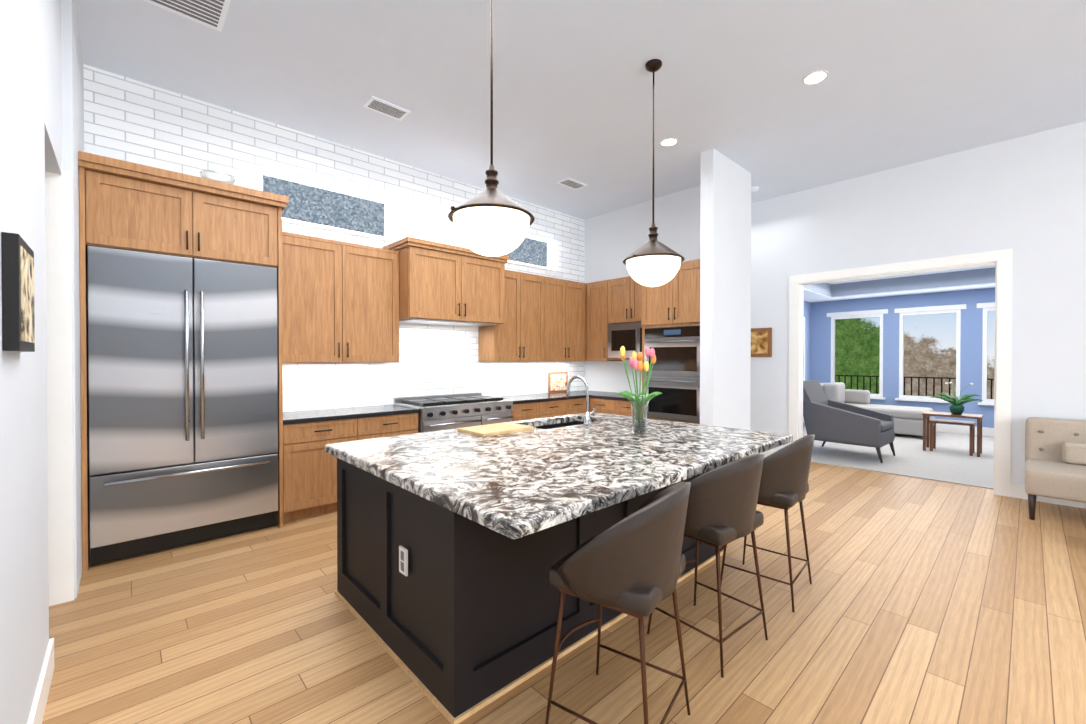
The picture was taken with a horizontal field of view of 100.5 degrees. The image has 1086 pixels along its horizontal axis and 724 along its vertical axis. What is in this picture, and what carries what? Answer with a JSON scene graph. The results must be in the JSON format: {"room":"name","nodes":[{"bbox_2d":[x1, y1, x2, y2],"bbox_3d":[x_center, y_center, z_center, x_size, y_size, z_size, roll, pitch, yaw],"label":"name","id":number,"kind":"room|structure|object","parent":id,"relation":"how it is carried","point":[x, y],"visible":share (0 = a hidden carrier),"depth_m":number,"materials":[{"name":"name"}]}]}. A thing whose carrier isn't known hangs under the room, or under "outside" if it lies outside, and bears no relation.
{"room":"kitchen","nodes":[
{"label":"kitchen","id":0,"kind":"room"},
{"bbox_2d":[0,0,61,723],"bbox_3d":[0.611,-0.408,-1.152,0.150,3.720,10.300,0,1,-43],"label":"wall","id":1,"kind":"structure","parent":0,"point":[24,606],"depth_m":1.64,"materials":[{"name":"paint"}]},
{"bbox_2d":[1,232,34,351],"bbox_3d":[-1.665,-0.207,1.438,0.036,0.345,0.310,0,1,-43],"label":"picture frame","id":2,"kind":"object","parent":1,"relation":"attached to","point":[18,319],"visible":1,"depth_m":1.33,"materials":[{"name":"black wood"}]},
{"bbox_2d":[27,638,54,723],"bbox_3d":[0.946,1.384,-1.375,0.015,0.140,9.495,0,1,-43],"label":"baseboard","id":3,"kind":"structure","parent":1,"relation":"attached to","point":[45,679],"depth_m":1.84,"materials":[{"name":"white wood"}]},
{"bbox_2d":[45,170,73,605],"bbox_3d":[-3.200,0.149,2.326,1.075,2.550,0.021,0,1,-43],"label":"door frame","id":4,"kind":"structure","parent":1,"relation":"attached to","point":[59,383],"depth_m":2.65,"materials":[{"name":"white wood"}]},
{"bbox_2d":[61,0,83,598],"bbox_3d":[-3.878,-0.438,2.560,1.765,3.720,1.250,0,1,-43],"label":"wall block","id":5,"kind":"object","parent":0,"point":[72,76],"visible":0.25,"depth_m":2.75,"materials":[{"name":"paint"}]},
{"bbox_2d":[84,64,583,411],"bbox_3d":[-1.487,-0.463,5.532,5.785,3.720,0.150,0,1,-43],"label":"brick wall","id":6,"kind":"structure","parent":0,"point":[132,120],"depth_m":4.84,"materials":[{"name":"white tile"}]},
{"bbox_2d":[282,232,398,362],"bbox_3d":[-2.098,-0.595,4.593,1.193,1.200,0.388,0,1,-43],"label":"upper cabinet","id":7,"kind":"object","parent":6,"relation":"attached to","point":[340,301],"visible":0.88,"depth_m":4.45,"materials":[{"name":"brown wood"}]},
{"bbox_2d":[388,241,466,324],"bbox_3d":[-1.335,-0.862,5.170,0.706,0.784,0.577,0,1,-43],"label":"upper cabinet","id":8,"kind":"object","parent":6,"relation":"attached to","point":[444,284],"depth_m":4.92,"materials":[{"name":"brown wood"}]},
{"bbox_2d":[463,253,506,326],"bbox_3d":[-0.925,-0.865,5.551,0.706,0.784,0.577,0,1,-43],"label":"upper cabinet","id":9,"kind":"object","parent":6,"relation":"attached to","point":[485,275],"depth_m":5.40,"materials":[{"name":"brown wood"}]},
{"bbox_2d":[478,270,549,361],"bbox_3d":[-0.396,-0.608,6.198,0.936,1.200,0.352,0,1,-43],"label":"upper cabinet","id":10,"kind":"object","parent":6,"relation":"attached to","point":[545,318],"depth_m":6.06,"materials":[{"name":"brown wood"}]},
{"bbox_2d":[550,277,585,360],"bbox_3d":[0.188,-0.613,6.741,0.933,1.200,0.352,0,1,-43],"label":"upper cabinet","id":11,"kind":"object","parent":6,"relation":"attached to","point":[567,298],"depth_m":6.66,"materials":[{"name":"brown wood"}]},
{"bbox_2d":[42,422,1085,723],"bbox_3d":[4.050,1.450,2.810,14.000,0.060,11.700,0,1,-43],"label":"floor","id":12,"kind":"structure","parent":0,"point":[916,601],"depth_m":2.36,"materials":[{"name":"brown wood"}]},
{"bbox_2d":[87,246,277,564],"bbox_3d":[-2.857,0.299,3.652,1.136,2.188,0.723,0,1,-43],"label":"fridge","id":13,"kind":"object","parent":12,"relation":"on","point":[183,392],"visible":1,"depth_m":3.37,"materials":[{"name":"metal"}]},
{"bbox_2d":[78,151,288,572],"bbox_3d":[-2.851,0.008,3.671,1.242,2.810,0.720,0,1,-43],"label":"tall cabinet","id":14,"kind":"object","parent":12,"relation":"on","point":[127,205],"visible":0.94,"depth_m":3.33,"materials":[{"name":"brown wood"}]},
{"bbox_2d":[199,170,234,184],"bbox_3d":[-2.653,-1.458,3.683,0.240,0.120,0.240,0,1,-43],"label":"glass bowl","id":15,"kind":"object","parent":14,"relation":"on","point":[205,176],"visible":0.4,"depth_m":3.62,"materials":[{"name":"glass"}]},
{"bbox_2d":[283,418,366,522],"bbox_3d":[-2.192,0.970,4.346,0.702,0.876,0.640,0,1,-43],"label":"base cabinet","id":16,"kind":"object","parent":12,"relation":"on","point":[309,476],"depth_m":4.05,"materials":[{"name":"brown wood"}]},
{"bbox_2d":[283,404,418,425],"bbox_3d":[-1.976,0.510,4.529,1.271,0.040,0.660,0,1,-43],"label":"countertop","id":17,"kind":"structure","parent":16,"relation":"on","point":[289,418],"depth_m":4.40,"materials":[{"name":"stone"}]},
{"bbox_2d":[367,414,417,438],"bbox_3d":[-1.777,0.967,4.731,0.702,0.876,0.640,0,1,-43],"label":"base cabinet","id":18,"kind":"object","parent":12,"relation":"on","point":[394,424],"depth_m":4.54,"materials":[{"name":"brown wood"}]},
{"bbox_2d":[393,393,512,432],"bbox_3d":[-1.028,0.906,5.347,1.208,0.985,0.758,0,1,-43],"label":"range","id":19,"kind":"object","parent":12,"relation":"on","point":[444,412],"visible":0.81,"depth_m":5.11,"materials":[{"name":"silver metal"}]},
{"bbox_2d":[511,402,542,421],"bbox_3d":[-0.415,0.956,5.997,0.547,0.876,0.640,0,1,-43],"label":"base cabinet","id":20,"kind":"object","parent":12,"relation":"on","point":[525,410],"depth_m":5.76,"materials":[{"name":"brown wood"}]},
{"bbox_2d":[503,390,610,405],"bbox_3d":[0.148,0.494,6.502,2.070,0.040,0.660,0,1,-43],"label":"countertop","id":21,"kind":"structure","parent":20,"relation":"on","point":[559,397],"depth_m":6.24,"materials":[{"name":"stone"}]},
{"bbox_2d":[548,372,567,392],"bbox_3d":[0.235,0.312,6.979,0.400,0.314,0.024,0,1,-43],"label":"framed picture","id":22,"kind":"object","parent":21,"relation":"on","point":[557,381],"visible":0.93,"depth_m":6.95,"materials":[{"name":"beige paper"}]},
{"bbox_2d":[332,455,727,723],"bbox_3d":[0.053,0.980,3.068,2.364,0.874,1.359,0,1,-43],"label":"kitchen island","id":23,"kind":"object","parent":12,"relation":"on","point":[454,546],"depth_m":2.07,"materials":[{"name":"grey paint"}]},
{"bbox_2d":[325,413,792,538],"bbox_3d":[0.191,0.521,2.915,2.460,0.045,1.820,0,1,-43],"label":"island countertop","id":24,"kind":"structure","parent":23,"relation":"on","point":[516,485],"depth_m":2.28,"materials":[{"name":"stone"}]},
{"bbox_2d":[457,422,533,436],"bbox_3d":[-0.338,0.483,3.256,0.450,0.024,0.320,0,1,-43],"label":"cutting board","id":25,"kind":"object","parent":24,"relation":"on","point":[487,430],"visible":1,"depth_m":3.20,"materials":[{"name":"brown wood"}]},
{"bbox_2d":[534,421,583,428],"bbox_3d":[0.167,0.641,3.713,0.774,0.206,0.404,0,1,-43],"label":"sink","id":26,"kind":"object","parent":24,"relation":"in","point":[552,424],"depth_m":3.92,"materials":[{"name":"metal"}]},
{"bbox_2d":[565,375,596,426],"bbox_3d":[0.309,0.300,3.620,0.134,0.386,0.254,0,1,-43],"label":"faucet","id":27,"kind":"object","parent":24,"relation":"on","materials":[{"name":"metal"}]},
{"bbox_2d":[617,346,661,434],"bbox_3d":[0.665,0.194,3.108,0.297,0.607,0.318,0,1,-43],"label":"vase","id":28,"kind":"object","parent":24,"relation":"on","point":[642,399],"visible":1,"depth_m":3.08,"materials":[{"name":"clear glass"}]},
{"bbox_2d":[543,398,570,417],"bbox_3d":[-0.090,0.954,6.299,0.613,0.876,0.640,0,1,-43],"label":"base cabinet","id":29,"kind":"object","parent":12,"relation":"on","point":[550,409],"depth_m":6.13,"materials":[{"name":"brown wood"}]},
{"bbox_2d":[571,398,589,413],"bbox_3d":[0.234,0.951,6.600,0.542,0.876,0.640,0,1,-43],"label":"base cabinet","id":30,"kind":"object","parent":12,"relation":"on","point":[578,405],"depth_m":6.42,"materials":[{"name":"brown wood"}]},
{"bbox_2d":[590,399,608,413],"bbox_3d":[1.080,0.951,6.556,0.639,0.875,0.523,0,1,-43],"label":"base cabinet","id":31,"kind":"object","parent":12,"relation":"on","point":[602,405],"depth_m":6.38,"materials":[{"name":"brown wood"}]},
{"bbox_2d":[545,482,690,723],"bbox_3d":[0.304,0.934,1.755,0.510,0.982,0.560,0,1,34],"label":"bar stool","id":32,"kind":"object","parent":12,"relation":"on","point":[633,563],"visible":1,"depth_m":1.54,"materials":[{"name":"leather"}]},
{"bbox_2d":[609,399,643,417],"bbox_3d":[1.357,0.954,6.237,0.667,0.875,0.593,0,1,-43],"label":"base cabinet","id":33,"kind":"object","parent":12,"relation":"on","point":[616,406],"depth_m":6.12,"materials":[{"name":"brown wood"}]},
{"bbox_2d":[589,393,633,398],"bbox_3d":[1.204,0.495,6.404,0.660,0.040,0.908,0,1,-43],"label":"countertop","id":34,"kind":"structure","parent":33,"relation":"on","point":[611,395],"depth_m":6.37,"materials":[{"name":"black stone"}]},
{"bbox_2d":[641,259,699,423],"bbox_3d":[1.823,0.096,5.728,0.667,2.600,0.916,0,1,-43],"label":"tall cabinet","id":35,"kind":"object","parent":12,"relation":"on","point":[675,301],"depth_m":5.48,"materials":[{"name":"brown wood"}]},
{"bbox_2d":[608,322,641,357],"bbox_3d":[1.314,-0.302,6.427,0.418,0.485,0.732,0,1,-43],"label":"microwave","id":36,"kind":"object","parent":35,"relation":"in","point":[628,336],"visible":0.5,"depth_m":6.34,"materials":[{"name":"silver metal"}]},
{"bbox_2d":[644,325,699,422],"bbox_3d":[1.556,0.138,5.481,0.102,1.140,0.815,0,1,-43],"label":"wall oven","id":37,"kind":"object","parent":35,"relation":"in","point":[675,378],"visible":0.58,"depth_m":5.46,"materials":[{"name":"silver metal"}]},
{"bbox_2d":[647,454,767,677],"bbox_3d":[0.851,0.930,2.325,0.560,0.982,0.510,0,1,-39],"label":"bar stool","id":38,"kind":"object","parent":12,"relation":"on","point":[722,506],"visible":0.75,"depth_m":2.10,"materials":[{"name":"leather"}]},
{"bbox_2d":[721,434,814,611],"bbox_3d":[1.416,0.925,2.850,0.510,0.982,0.560,0,1,42],"label":"bar stool","id":39,"kind":"object","parent":12,"relation":"on","point":[784,484],"visible":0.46,"depth_m":2.62,"materials":[{"name":"leather"}]},
{"bbox_2d":[803,424,993,488],"bbox_3d":[5.924,1.377,7.315,4.620,0.012,4.050,0,1,-43],"label":"rug","id":40,"kind":"object","parent":12,"relation":"on","point":[948,459],"visible":0.33,"depth_m":6.45,"materials":[{"name":"grey carpet"}]},
{"bbox_2d":[803,380,895,462],"bbox_3d":[4.515,0.840,6.791,0.840,1.069,1.133,0,1,-41],"label":"armchair","id":41,"kind":"object","parent":40,"relation":"on","point":[826,419],"visible":0.96,"depth_m":6.56,"materials":[{"name":"fabric"}]},
{"bbox_2d":[820,382,934,435],"bbox_3d":[6.396,0.893,8.875,0.900,0.930,1.900,0,1,-43],"label":"chaise lounge","id":42,"kind":"object","parent":40,"relation":"on","point":[908,420],"visible":0.48,"depth_m":8.44,"materials":[{"name":"grey fabric"}]},
{"bbox_2d":[922,411,982,456],"bbox_3d":[6.252,1.084,6.901,0.420,0.580,0.660,0,1,-43],"label":"tables","id":43,"kind":"object","parent":40,"relation":"on","point":[929,434],"visible":1,"depth_m":6.83,"materials":[{"name":"brown wood"}]},
{"bbox_2d":[931,382,982,414],"bbox_3d":[6.261,0.552,6.841,0.630,0.484,0.596,0,1,-43],"label":"orchid plant","id":44,"kind":"object","parent":43,"relation":"on","point":[957,407],"visible":1,"depth_m":6.81,"materials":[{"name":"green plant"}]},
{"bbox_2d":[1024,417,1085,519],"bbox_3d":[4.900,0.980,3.992,0.819,0.859,0.879,0,1,-43],"label":"sofa","id":45,"kind":"object","parent":12,"relation":"on","point":[1055,457],"visible":1,"depth_m":4.18,"materials":[{"name":"beige fabric"}]},
{"bbox_2d":[75,0,1085,219],"bbox_3d":[2.237,-2.326,1.094,9.050,0.080,11.700,0,1,-43],"label":"ceiling","id":46,"kind":"structure","parent":0,"point":[905,82],"depth_m":3.67,"materials":[{"name":"paint"}]},
{"bbox_2d":[143,0,230,31],"bbox_3d":[-2.247,-2.293,2.798,0.480,0.012,0.480,0,1,-43],"label":"ceiling vent","id":47,"kind":"object","parent":46,"relation":"in","point":[212,14],"visible":0.98,"depth_m":2.93,"materials":[{"name":"white metal"}]},
{"bbox_2d":[363,96,410,120],"bbox_3d":[-1.420,-2.304,4.112,0.360,0.012,0.210,0,1,-43],"label":"ceiling vent","id":48,"kind":"object","parent":46,"relation":"in","point":[383,107],"visible":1,"depth_m":4.09,"materials":[{"name":"white metal"}]},
{"bbox_2d":[448,0,534,256],"bbox_3d":[-0.279,-1.437,2.450,0.514,1.719,0.468,0,1,-43],"label":"pendant light","id":49,"kind":"object","parent":46,"relation":"hanging from","point":[490,220],"visible":1,"depth_m":2.33,"materials":[{"name":"white glass"}]},
{"bbox_2d":[557,177,586,189],"bbox_3d":[0.378,-2.318,5.878,0.360,0.012,0.210,0,1,-43],"label":"ceiling vent","id":50,"kind":"object","parent":46,"relation":"in","point":[571,183],"visible":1,"depth_m":5.85,"materials":[{"name":"white metal"}]},
{"bbox_2d":[623,59,684,286],"bbox_3d":[0.857,-1.446,3.505,0.514,1.719,0.468,0,1,-43],"label":"pendant light","id":51,"kind":"object","parent":46,"relation":"hanging from","point":[653,261],"visible":1,"depth_m":3.39,"materials":[{"name":"white glass"}]},
{"bbox_2d":[660,138,677,146],"bbox_3d":[1.327,-2.313,4.754,0.186,0.006,0.186,0,1,-43],"label":"recessed light","id":52,"kind":"object","parent":46,"relation":"in","point":[667,142],"visible":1,"depth_m":4.76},
{"bbox_2d":[751,186,758,191],"bbox_3d":[2.818,-2.311,6.044,0.140,0.029,0.140,0,1,-43],"label":"smoke detector","id":53,"kind":"object","parent":46,"relation":"attached to","point":[754,188],"visible":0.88,"depth_m":6.00,"materials":[{"name":"white plastic"}]},
{"bbox_2d":[802,70,828,84],"bbox_3d":[2.207,-2.304,3.660,0.186,0.006,0.186,0,1,-43],"label":"recessed light","id":54,"kind":"object","parent":46,"relation":"in","point":[816,77],"visible":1,"depth_m":3.65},
{"bbox_2d":[584,185,699,393],"bbox_3d":[1.574,-0.471,6.568,0.110,3.720,2.500,0,1,-43],"label":"wall","id":55,"kind":"structure","parent":0,"point":[613,240],"depth_m":6.81,"materials":[{"name":"paint"}]},
{"bbox_2d":[586,276,641,360],"bbox_3d":[1.190,-0.612,6.610,0.388,1.200,1.242,0,1,-43],"label":"upper cabinet","id":56,"kind":"object","parent":55,"relation":"attached to","point":[615,301],"visible":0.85,"depth_m":6.65,"materials":[{"name":"brown wood"}]},
{"bbox_2d":[700,148,750,429],"bbox_3d":[2.157,-0.461,5.301,0.980,3.720,0.150,0,1,-43],"label":"column","id":57,"kind":"structure","parent":0,"point":[725,284],"depth_m":5.10,"materials":[{"name":"paint"}]},
{"bbox_2d":[803,301,810,380],"bbox_3d":[4.431,-0.180,8.924,4.800,3.100,0.140,0,1,-43],"label":"wall","id":58,"kind":"structure","parent":0,"point":[807,311],"depth_m":10.35,"materials":[{"name":"paint"}]},
{"bbox_2d":[803,317,804,380],"bbox_3d":[5.552,-0.118,9.885,1.150,1.800,0.180,0,1,-43],"label":"window","id":59,"kind":"structure","parent":58,"relation":"in","point":[803,317],"depth_m":10.21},
{"bbox_2d":[804,265,994,301],"bbox_3d":[5.928,-1.537,7.301,4.800,0.360,4.260,0,1,-43],"label":"ceiling","id":60,"kind":"structure","parent":0,"point":[811,296],"depth_m":8.90,"materials":[{"name":"paint"}]},
{"bbox_2d":[804,283,831,296],"bbox_3d":[4.864,-1.517,8.447,3.600,0.260,0.014,0,1,-43],"label":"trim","id":61,"kind":"structure","parent":60,"relation":"attached to","point":[824,288],"depth_m":9.22,"materials":[{"name":"white paint"}]},
{"bbox_2d":[832,268,994,296],"bbox_3d":[7.245,-1.517,8.519,0.015,0.260,3.090,0,1,-43],"label":"trim","id":62,"kind":"structure","parent":60,"relation":"attached to","point":[969,277],"depth_m":8.61,"materials":[{"name":"white paint"}]},
{"bbox_2d":[811,288,994,427],"bbox_3d":[7.745,-0.181,8.994,0.150,3.100,4.550,0,1,-43],"label":"wall","id":63,"kind":"structure","parent":0,"point":[971,344],"depth_m":9.22,"materials":[{"name":"blue paint"}]},
{"bbox_2d":[827,309,887,399],"bbox_3d":[6.843,-0.163,9.869,0.180,1.890,1.120,0,1,-43],"label":"window","id":64,"kind":"structure","parent":63,"relation":"in","point":[869,313],"depth_m":9.75,"materials":[{"name":"white wood"}]},
{"bbox_2d":[894,304,965,402],"bbox_3d":[7.670,-0.156,8.979,0.180,1.890,1.090,0,1,-43],"label":"window","id":65,"kind":"structure","parent":63,"relation":"in","point":[944,309],"depth_m":9.01,"materials":[{"name":"white wood"}]},
{"bbox_2d":[936,423,993,436],"bbox_3d":[7.674,1.289,8.960,0.015,0.160,4.200,0,1,-43],"label":"baseboard","id":66,"kind":"structure","parent":63,"relation":"attached to","point":[948,428],"depth_m":8.63,"materials":[{"name":"white wood"}]},
{"bbox_2d":[977,302,994,405],"bbox_3d":[8.514,-0.148,8.071,0.180,1.890,1.110,0,1,-43],"label":"window","id":67,"kind":"structure","parent":63,"relation":"in","point":[986,306],"depth_m":8.39,"materials":[{"name":"white wood"}]},
{"bbox_2d":[750,121,1085,484],"bbox_3d":[5.497,-0.451,4.138,0.150,3.720,11.400,0,1,-43],"label":"wall","id":68,"kind":"structure","parent":0,"point":[1024,197],"depth_m":4.88,"materials":[{"name":"paint"}]},
{"bbox_2d":[751,328,771,356],"bbox_3d":[3.095,-0.281,6.590,0.029,0.420,0.460,0,1,-43],"label":"picture frame","id":69,"kind":"object","parent":68,"relation":"attached to","point":[761,342],"visible":0.61,"depth_m":6.51,"materials":[{"name":"brown wood"}]},
{"bbox_2d":[759,449,776,457],"bbox_3d":[2.486,1.313,7.273,0.015,0.140,2.730,0,1,-43],"label":"baseboard","id":70,"kind":"structure","parent":68,"relation":"attached to","point":[768,452],"depth_m":6.47,"materials":[{"name":"white wood"}]},
{"bbox_2d":[788,248,1012,496],"bbox_3d":[4.206,0.107,5.538,0.202,2.580,2.140,0,1,-43],"label":"door frame","id":71,"kind":"structure","parent":68,"relation":"attached to","point":[1001,260],"depth_m":4.90,"materials":[{"name":"white wood"}]},
{"bbox_2d":[1010,483,1085,508],"bbox_3d":[7.084,1.354,2.325,0.015,0.140,6.500,0,1,-43],"label":"baseboard","id":72,"kind":"structure","parent":68,"relation":"attached to","point":[1016,490],"depth_m":4.54,"materials":[{"name":"white wood"}]},
{"label":"outside","id":73,"kind":"structure","parent":0,"visible":0},
{"bbox_2d":[257,165,553,270],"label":"transom window","id":74,"kind":"structure","parent":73,"point":[310,204],"depth_m":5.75,"materials":[{"name":"glass"}]},
{"bbox_2d":[835,311,994,398],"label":"window","id":75,"kind":"structure","parent":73,"point":[929,354],"depth_m":11.31,"materials":[{"name":"clear glass"}]}
]}

